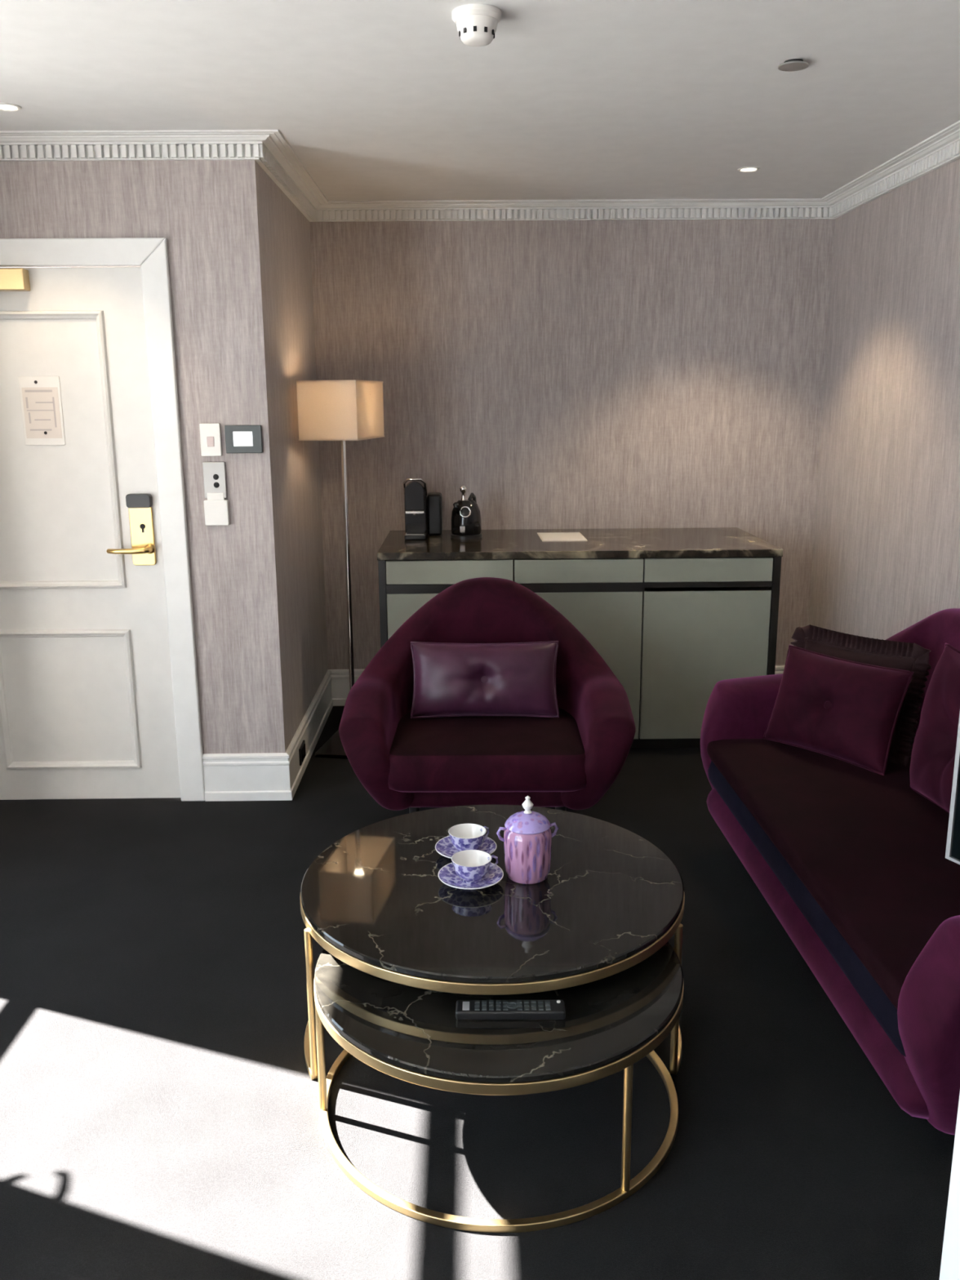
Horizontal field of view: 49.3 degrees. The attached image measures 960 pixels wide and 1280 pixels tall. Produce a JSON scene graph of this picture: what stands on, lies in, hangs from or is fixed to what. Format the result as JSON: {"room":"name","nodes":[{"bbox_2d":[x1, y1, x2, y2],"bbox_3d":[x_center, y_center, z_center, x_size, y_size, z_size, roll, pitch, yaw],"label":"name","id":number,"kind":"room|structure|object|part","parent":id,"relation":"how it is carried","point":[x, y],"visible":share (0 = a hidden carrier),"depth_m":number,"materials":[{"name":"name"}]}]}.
{"room":"hotel room","nodes":[
{"label":"hotel room","id":0,"kind":"room"},
{"bbox_2d":[0,160,250,753],"bbox_3d":[-1.790,-0.573,4.035,1.714,2.485,0.140,-1,13,-1],"label":"wall","id":1,"kind":"structure","parent":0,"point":[176,202],"depth_m":3.82,"materials":[{"name":"paper"}]},
{"bbox_2d":[0,266,180,799],"bbox_3d":[-1.638,-0.346,3.992,0.843,2.042,0.122,-1,13,-1],"label":"door","id":2,"kind":"structure","parent":1,"relation":"in","point":[86,702],"depth_m":4.01,"materials":[{"name":"paint"}]},
{"bbox_2d":[17,376,65,444],"bbox_3d":[-1.628,-0.851,3.887,0.150,0.250,0.008,-1,13,-1],"label":"notice","id":3,"kind":"object","parent":2,"relation":"attached to","point":[40,396],"visible":1,"depth_m":3.88,"materials":[{"name":"white paper"}]},
{"bbox_3d":[-1.639,-0.697,3.918,0.542,1.026,0.017,-1,13,-1],"label":"panel moulding","id":4,"kind":"part","parent":2,"relation":"part of","materials":[{"name":"paint"}]},
{"bbox_3d":[-1.633,0.239,4.134,0.542,0.570,0.017,-1,13,-1],"label":"panel moulding","id":5,"kind":"part","parent":2,"relation":"part of","materials":[{"name":"paint"}]},
{"bbox_3d":[-1.330,-0.337,3.950,0.165,0.026,0.026,0,13,2],"label":"lever handle","id":6,"kind":"part","parent":2,"relation":"part of","materials":[{"name":"gold metal"}]},
{"bbox_3d":[-1.287,-0.398,3.993,0.088,0.226,0.014,-1,13,-1],"label":"lock plate","id":7,"kind":"part","parent":2,"relation":"part of","materials":[{"name":"gold metal"}]},
{"bbox_2d":[0,237,204,801],"bbox_3d":[-1.639,-0.392,3.995,1.040,2.150,0.024,-1,13,-1],"label":"door frame","id":8,"kind":"structure","parent":1,"relation":"attached to","point":[151,254],"depth_m":3.90,"materials":[{"name":"white paint"}]},
{"bbox_3d":[-1.646,-1.393,3.764,1.034,0.095,0.024,-1,13,-1],"label":"architrave","id":9,"kind":"part","parent":8,"relation":"part of","materials":[{"name":"white paint"}]},
{"bbox_3d":[-1.168,-0.396,4.000,0.098,2.148,0.024,-1,13,-1],"label":"architrave","id":10,"kind":"part","parent":8,"relation":"part of","materials":[{"name":"white paint"}]},
{"bbox_2d":[199,422,222,456],"bbox_3d":[-1.010,-0.751,3.923,0.076,0.121,0.017,-1,13,-1],"label":"light switch","id":11,"kind":"object","parent":1,"relation":"attached to","point":[210,433],"visible":1,"depth_m":3.92,"materials":[{"name":"white plastic"}]},
{"bbox_2d":[202,462,226,497],"bbox_3d":[-1.003,-0.605,3.957,0.084,0.136,0.018,-1,13,-1],"label":"switch plate","id":12,"kind":"object","parent":1,"relation":"attached to","point":[214,473],"visible":1,"depth_m":3.95,"materials":[{"name":"white plastic"}]},
{"bbox_2d":[204,493,229,525],"bbox_3d":[-1.002,-0.498,3.980,0.090,0.124,0.020,-1,13,-1],"label":"card holder","id":13,"kind":"object","parent":1,"relation":"attached to","point":[216,511],"visible":1,"depth_m":3.97,"materials":[{"name":"white plastic"}]},
{"bbox_2d":[224,425,262,453],"bbox_3d":[-0.886,-0.753,3.924,0.136,0.103,0.018,-1,13,-1],"label":"thermostat","id":14,"kind":"object","parent":1,"relation":"attached to","point":[238,438],"visible":1,"depth_m":3.92,"materials":[{"name":"grey plastic"}]},
{"bbox_2d":[202,752,292,801],"bbox_3d":[-0.937,0.553,4.223,0.351,0.195,0.022,-1,13,-1],"label":"baseboard","id":15,"kind":"structure","parent":1,"relation":"attached to","point":[265,776],"depth_m":4.22,"materials":[{"name":"white paint"}]},
{"bbox_2d":[0,129,278,161],"bbox_3d":[-1.524,-1.722,3.648,1.659,0.075,0.105,-1,13,-1],"label":"crown molding","id":16,"kind":"structure","parent":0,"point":[159,144],"depth_m":3.67,"materials":[{"name":"paint"}]},
{"bbox_2d":[215,160,328,753],"bbox_3d":[-0.871,-0.731,4.694,0.140,2.485,1.473,-1,13,-1],"label":"wall","id":17,"kind":"structure","parent":0,"point":[264,238],"depth_m":4.13,"materials":[{"name":"paper"}]},
{"bbox_2d":[254,130,328,222],"bbox_3d":[-0.755,-1.879,4.305,0.105,0.075,1.438,-1,13,-1],"label":"trim","id":18,"kind":"structure","parent":17,"relation":"attached to","point":[277,158],"depth_m":4.15,"materials":[{"name":"paint"}]},
{"bbox_2d":[298,740,306,765],"bbox_3d":[-0.765,0.487,4.516,0.012,0.076,0.124,-1,13,-1],"label":"wall socket","id":19,"kind":"object","parent":17,"relation":"attached to","point":[302,753],"visible":1,"depth_m":4.48,"materials":[{"name":"black plastic"}]},
{"bbox_2d":[285,669,333,799],"bbox_3d":[-0.781,0.402,4.874,0.022,0.195,1.355,-1,13,-1],"label":"baseboard","id":20,"kind":"structure","parent":17,"relation":"attached to","point":[312,725],"depth_m":4.77,"materials":[{"name":"white paint"}]},
{"bbox_2d":[0,706,955,1279],"bbox_3d":[-0.318,1.247,1.898,4.579,0.120,7.945,-1,13,-1],"label":"floor","id":21,"kind":"structure","parent":0,"point":[160,1109],"depth_m":2.39,"materials":[{"name":"carpet"}]},
{"bbox_2d":[295,379,384,759],"bbox_3d":[-0.596,-0.316,4.723,0.260,1.658,0.428,2,13,10],"label":"floor lamp","id":22,"kind":"object","parent":21,"relation":"on","point":[346,410],"visible":0.9,"depth_m":4.39,"materials":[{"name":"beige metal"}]},
{"bbox_3d":[-0.601,-1.003,4.564,0.256,0.240,0.424,2,13,10],"label":"lamp shade","id":23,"kind":"part","parent":22,"relation":"part of","materials":[{"name":"fabric"}]},
{"bbox_2d":[338,577,635,813],"bbox_3d":[0.027,0.249,3.974,1.052,0.885,0.743,0,13,1],"label":"armchair","id":24,"kind":"object","parent":21,"relation":"on","point":[571,760],"visible":0.91,"depth_m":3.77,"materials":[{"name":"fabric"}]},
{"bbox_3d":[-0.242,0.636,3.875,0.048,0.180,0.048,0,13,1],"label":"leg","id":25,"kind":"part","parent":24,"relation":"part of","materials":[{"name":"black plastic"}]},
{"bbox_2d":[410,640,559,718],"bbox_3d":[0.018,0.151,3.991,0.567,0.281,0.181,0,13,3],"label":"cushion","id":26,"kind":"object","parent":24,"relation":"on","point":[513,678],"visible":1,"depth_m":3.94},
{"bbox_2d":[387,707,586,792],"bbox_3d":[0.028,0.395,3.961,0.742,0.178,0.652,0,13,1],"label":"seat cushion","id":27,"kind":"object","parent":24,"relation":"on","point":[463,753],"depth_m":3.67,"materials":[{"name":"purple fabric"}]},
{"bbox_3d":[0.029,0.502,4.024,0.690,0.100,0.585,0,13,1],"label":"seat","id":28,"kind":"part","parent":24,"relation":"part of","materials":[{"name":"fabric"}]},
{"bbox_3d":[0.298,0.634,3.870,0.048,0.180,0.048,0,13,1],"label":"leg","id":29,"kind":"part","parent":24,"relation":"part of","materials":[{"name":"black plastic"}]},
{"bbox_2d":[299,804,684,1079],"bbox_3d":[0.031,0.791,2.640,0.954,0.430,0.946,-1,13,-1],"label":"table","id":30,"kind":"object","parent":21,"relation":"on","point":[375,900],"visible":0.87,"depth_m":2.43,"materials":[{"name":"black stone"}]},
{"bbox_3d":[-0.394,0.850,2.449,0.018,0.376,0.018,-1,13,-1],"label":"leg","id":31,"kind":"part","parent":30,"relation":"part of","materials":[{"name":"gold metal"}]},
{"bbox_2d":[435,835,497,858],"bbox_3d":[-0.036,0.544,2.703,0.160,0.025,0.160,9,16,36],"label":"saucer","id":32,"kind":"object","parent":30,"relation":"on","point":[444,846],"visible":0.36,"depth_m":2.71,"materials":[{"name":"purple ceramic"}]},
{"bbox_2d":[448,823,488,852],"bbox_3d":[-0.032,0.519,2.703,0.098,0.056,0.101,2,13,11],"label":"teacup","id":33,"kind":"object","parent":32,"relation":"on","point":[464,837],"visible":0.85,"depth_m":2.72,"materials":[{"name":"purple ceramic"}]},
{"bbox_3d":[0.011,0.505,2.731,0.031,0.040,0.008,-10,16,-35],"label":"cup handle","id":34,"kind":"part","parent":33,"relation":"part of","materials":[{"name":"purple ceramic"}]},
{"bbox_2d":[437,862,503,889],"bbox_3d":[-0.022,0.580,2.546,0.160,0.025,0.160,-6,14,-21],"label":"saucer","id":35,"kind":"object","parent":30,"relation":"on","point":[446,874],"visible":0.65,"depth_m":2.54,"materials":[{"name":"purple ceramic"}]},
{"bbox_2d":[451,849,497,884],"bbox_3d":[-0.019,0.556,2.542,0.100,0.056,0.098,5,14,22],"label":"teacup","id":36,"kind":"object","parent":35,"relation":"on","point":[471,866],"visible":1,"depth_m":2.55,"materials":[{"name":"purple ceramic"}]},
{"bbox_3d":[0.030,0.544,2.559,0.031,0.040,0.008,-5,14,-20],"label":"cup handle","id":37,"kind":"part","parent":36,"relation":"part of","materials":[{"name":"purple ceramic"}]},
{"bbox_2d":[496,795,558,884],"bbox_3d":[0.117,0.480,2.560,0.118,0.211,0.118,8,15,31],"label":"jar","id":38,"kind":"object","parent":30,"relation":"on","point":[526,839],"visible":1,"depth_m":2.52,"materials":[{"name":"pink ceramic"}]},
{"bbox_3d":[0.053,0.474,2.546,0.027,0.041,0.008,-3,13,-10],"label":"ear handle","id":39,"kind":"part","parent":38,"relation":"part of","materials":[{"name":"purple ceramic"}]},
{"bbox_3d":[0.180,0.468,2.570,0.027,0.041,0.008,-3,13,-10],"label":"ear handle","id":40,"kind":"part","parent":38,"relation":"part of","materials":[{"name":"purple ceramic"}]},
{"bbox_3d":[0.461,0.842,2.458,0.018,0.376,0.018,-1,13,-1],"label":"leg","id":41,"kind":"part","parent":30,"relation":"part of","materials":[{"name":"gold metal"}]},
{"bbox_2d":[313,941,684,1233],"bbox_3d":[0.042,0.892,2.393,0.822,0.345,0.822,-1,13,-1],"label":"table","id":42,"kind":"object","parent":21,"relation":"on","point":[414,1035],"visible":0.7,"depth_m":2.10,"materials":[{"name":"black stone"}]},
{"bbox_3d":[-0.355,0.919,2.336,0.018,0.291,0.018,-1,13,-1],"label":"leg","id":43,"kind":"part","parent":42,"relation":"part of","materials":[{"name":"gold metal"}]},
{"bbox_2d":[455,1000,565,1019],"bbox_3d":[0.062,0.759,2.152,0.224,0.021,0.048,0,13,0],"label":"remote control","id":44,"kind":"object","parent":42,"relation":"on","point":[464,1009],"visible":1,"depth_m":2.13,"materials":[{"name":"black plastic"}]},
{"bbox_3d":[0.293,0.972,2.089,0.018,0.291,0.018,-1,13,-1],"label":"leg","id":45,"kind":"part","parent":42,"relation":"part of","materials":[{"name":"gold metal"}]},
{"bbox_2d":[377,527,782,748],"bbox_3d":[0.437,-0.024,5.051,1.774,0.929,0.793,-1,13,-1],"label":"sideboard","id":46,"kind":"object","parent":21,"relation":"on","point":[674,614],"visible":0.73,"depth_m":4.64,"materials":[{"name":"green wood"}]},
{"bbox_3d":[-0.130,0.126,4.692,0.557,0.682,0.020,-1,13,-1],"label":"cabinet door","id":47,"kind":"part","parent":46,"relation":"part of","materials":[{"name":"grey paint"}]},
{"bbox_2d":[402,478,442,539],"bbox_3d":[-0.276,-0.647,5.066,0.181,0.288,0.290,-1,13,-1],"label":"coffee machine","id":48,"kind":"object","parent":46,"relation":"on","point":[423,510],"visible":1,"depth_m":5.03,"materials":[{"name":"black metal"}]},
{"bbox_3d":[-0.310,-0.729,4.989,0.112,0.092,0.129,-1,13,-1],"label":"lever","id":49,"kind":"part","parent":48,"relation":"part of","materials":[{"name":"silver metal"}]},
{"bbox_2d":[404,532,426,539],"bbox_3d":[-0.308,-0.497,5.008,0.100,0.022,0.110,-1,13,-1],"label":"drip tray","id":50,"kind":"object","parent":48,"relation":"on","point":[408,535],"depth_m":4.96,"materials":[{"name":"black plastic"}]},
{"bbox_3d":[-0.222,-0.620,5.140,0.071,0.200,0.140,-1,13,-1],"label":"water tank","id":51,"kind":"part","parent":48,"relation":"part of","materials":[{"name":"black plastic"}]},
{"bbox_3d":[-0.133,-0.298,4.594,0.557,0.104,0.020,-1,13,-1],"label":"drawer","id":52,"kind":"part","parent":46,"relation":"part of","materials":[{"name":"grey paint"}]},
{"bbox_2d":[450,484,482,539],"bbox_3d":[-0.069,-0.618,5.015,0.154,0.250,0.166,-4,13,-15],"label":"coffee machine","id":53,"kind":"object","parent":46,"relation":"on","point":[465,513],"visible":1,"depth_m":4.96,"materials":[{"name":"black plastic"}]},
{"bbox_3d":[-0.107,-0.624,4.950,0.059,0.060,0.039,-13,18,-43],"label":"spout","id":54,"kind":"part","parent":53,"relation":"part of","materials":[{"name":"black plastic"}]},
{"bbox_3d":[-0.083,-0.524,4.956,0.024,0.030,0.005,-1,13,-1],"label":"maker plate","id":55,"kind":"part","parent":53,"relation":"part of","materials":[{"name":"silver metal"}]},
{"bbox_3d":[-0.079,-0.703,4.989,0.034,0.072,0.034,-1,13,-1],"label":"lid knob","id":56,"kind":"part","parent":53,"relation":"part of","materials":[{"name":"silver metal"}]},
{"bbox_3d":[-0.037,-0.637,5.071,0.020,0.154,0.086,5,14,22],"label":"handle","id":57,"kind":"part","parent":53,"relation":"part of","materials":[{"name":"black plastic"}]},
{"bbox_2d":[537,532,587,541],"bbox_3d":[0.392,-0.496,5.022,0.210,0.004,0.300,-1,13,-2],"label":"brochure","id":58,"kind":"object","parent":46,"relation":"on","point":[544,536],"visible":1,"depth_m":5.00,"materials":[{"name":"white paper"}]},
{"bbox_3d":[0.435,-0.304,4.600,0.566,0.104,0.020,-1,13,-1],"label":"drawer","id":59,"kind":"part","parent":46,"relation":"part of","materials":[{"name":"grey paint"}]},
{"bbox_3d":[0.438,0.120,4.698,0.566,0.682,0.020,-1,13,-1],"label":"cabinet door","id":60,"kind":"part","parent":46,"relation":"part of","materials":[{"name":"grey paint"}]},
{"bbox_3d":[1.008,0.105,4.702,0.563,0.702,0.020,-1,13,-1],"label":"cabinet door","id":61,"kind":"part","parent":46,"relation":"part of","materials":[{"name":"grey paint"}]},
{"bbox_3d":[1.005,-0.309,4.606,0.563,0.104,0.020,-1,13,-1],"label":"drawer","id":62,"kind":"part","parent":46,"relation":"part of","materials":[{"name":"grey paint"}]},
{"bbox_2d":[700,608,959,1134],"bbox_3d":[1.251,0.486,2.888,0.880,0.896,1.932,-1,13,-2],"label":"sofa","id":63,"kind":"object","parent":21,"relation":"on","point":[850,860],"visible":0.77,"depth_m":2.69,"materials":[{"name":"fabric"}]},
{"bbox_3d":[1.180,0.747,2.946,0.719,0.162,1.694,-1,13,-2],"label":"rail","id":64,"kind":"part","parent":63,"relation":"part of","materials":[{"name":"fabric"}]},
{"bbox_2d":[706,738,959,1008],"bbox_3d":[1.163,0.546,2.899,0.693,0.085,1.678,-1,13,-2],"label":"seat cushion","id":65,"kind":"object","parent":63,"relation":"on","point":[867,850],"depth_m":2.78,"materials":[{"name":"purple fabric"}]},
{"bbox_2d":[762,644,913,775],"bbox_3d":[1.163,0.220,3.435,0.186,0.316,0.467,-9,16,-34],"label":"pillow","id":66,"kind":"object","parent":63,"relation":"on","point":[845,710],"visible":1,"depth_m":3.36,"materials":[{"name":"plum fabric"}]},
{"bbox_2d":[790,624,931,765],"bbox_3d":[1.241,0.184,3.516,0.134,0.413,0.500,-11,17,-39],"label":"pillow","id":67,"kind":"object","parent":63,"relation":"on","point":[908,656],"visible":0.38,"depth_m":3.40,"materials":[{"name":"brown fabric"}]},
{"bbox_2d":[909,642,959,813],"bbox_3d":[1.354,0.285,2.872,0.190,0.450,0.507,-1,13,-4],"label":"pillow","id":68,"kind":"object","parent":63,"relation":"on","point":[931,769],"visible":0.87,"depth_m":2.93,"materials":[{"name":"plum fabric"}]},
{"bbox_2d":[939,1093,959,1279],"bbox_3d":[0.883,1.009,0.794,0.498,0.825,1.413,-1,13,-1],"label":"dresser","id":69,"kind":"object","parent":21,"relation":"on","point":[950,1259],"visible":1,"depth_m":1.44,"materials":[{"name":"white paint"}]},
{"bbox_2d":[945,712,959,864],"bbox_3d":[0.844,0.174,0.879,0.190,0.764,0.982,-7,14,-25],"label":"television","id":70,"kind":"object","parent":69,"relation":"on","point":[952,853],"visible":1,"depth_m":1.32,"materials":[{"name":"black plastic"}]},
{"bbox_2d":[0,0,959,200],"bbox_3d":[-0.336,-1.306,1.308,4.579,0.150,7.945,-1,13,-1],"label":"ceiling","id":71,"kind":"structure","parent":0,"point":[376,100],"depth_m":3.10,"materials":[{"name":"paint"}]},
{"bbox_2d":[0,102,21,111],"bbox_3d":[-1.489,-1.675,3.290,0.088,0.005,0.088,-1,13,-1],"label":"recessed light","id":72,"kind":"object","parent":71,"relation":"in","point":[3,106],"visible":1,"depth_m":3.29,"materials":[{"name":"white plastic"}]},
{"bbox_2d":[452,3,502,46],"bbox_3d":[-0.008,-1.478,2.528,0.120,0.068,0.120,-1,13,-1],"label":"smoke detector","id":73,"kind":"object","parent":71,"relation":"attached to","point":[476,24],"visible":1,"depth_m":2.49,"materials":[{"name":"white plastic"}]},
{"bbox_2d":[737,166,759,172],"bbox_3d":[1.097,-1.920,4.271,0.088,0.005,0.088,-1,13,-1],"label":"recessed light","id":74,"kind":"object","parent":71,"relation":"in","point":[748,169],"visible":1,"depth_m":4.27,"materials":[{"name":"white plastic"}]},
{"bbox_2d":[777,58,808,71],"bbox_3d":[0.871,-1.599,2.906,0.082,0.014,0.082,-1,13,-1],"label":"sprinkler cover","id":75,"kind":"object","parent":71,"relation":"attached to","point":[792,64],"visible":1,"depth_m":2.90,"materials":[{"name":"grey metal"}]},
{"bbox_2d":[309,218,835,669],"bbox_3d":[0.454,-0.894,5.357,2.525,2.485,0.140,-1,13,-1],"label":"wall","id":76,"kind":"structure","parent":0,"point":[659,373],"depth_m":5.19,"materials":[{"name":"paper"}]},
{"bbox_2d":[329,665,784,706],"bbox_3d":[0.463,0.240,5.536,2.525,0.195,0.022,-1,13,-1],"label":"baseboard","id":77,"kind":"structure","parent":76,"relation":"attached to","point":[340,688],"depth_m":5.52,"materials":[{"name":"white paint"}]},
{"bbox_2d":[311,198,832,222],"bbox_3d":[0.447,-2.040,4.967,2.525,0.075,0.105,-1,13,-1],"label":"trim","id":78,"kind":"structure","parent":76,"relation":"attached to","point":[758,208],"depth_m":4.98,"materials":[{"name":"paint"}]},
{"bbox_2d":[808,158,959,639],"bbox_3d":[1.831,-0.058,1.695,0.140,2.485,7.685,-1,13,-1],"label":"wall","id":79,"kind":"structure","parent":0,"point":[886,560],"depth_m":4.37,"materials":[{"name":"paper"}]},
{"bbox_2d":[821,120,959,218],"bbox_3d":[1.702,-1.215,1.355,0.105,0.075,7.545,-1,13,-1],"label":"trim","id":80,"kind":"structure","parent":79,"relation":"attached to","point":[941,148],"depth_m":4.17,"materials":[{"name":"paint"}]}
]}

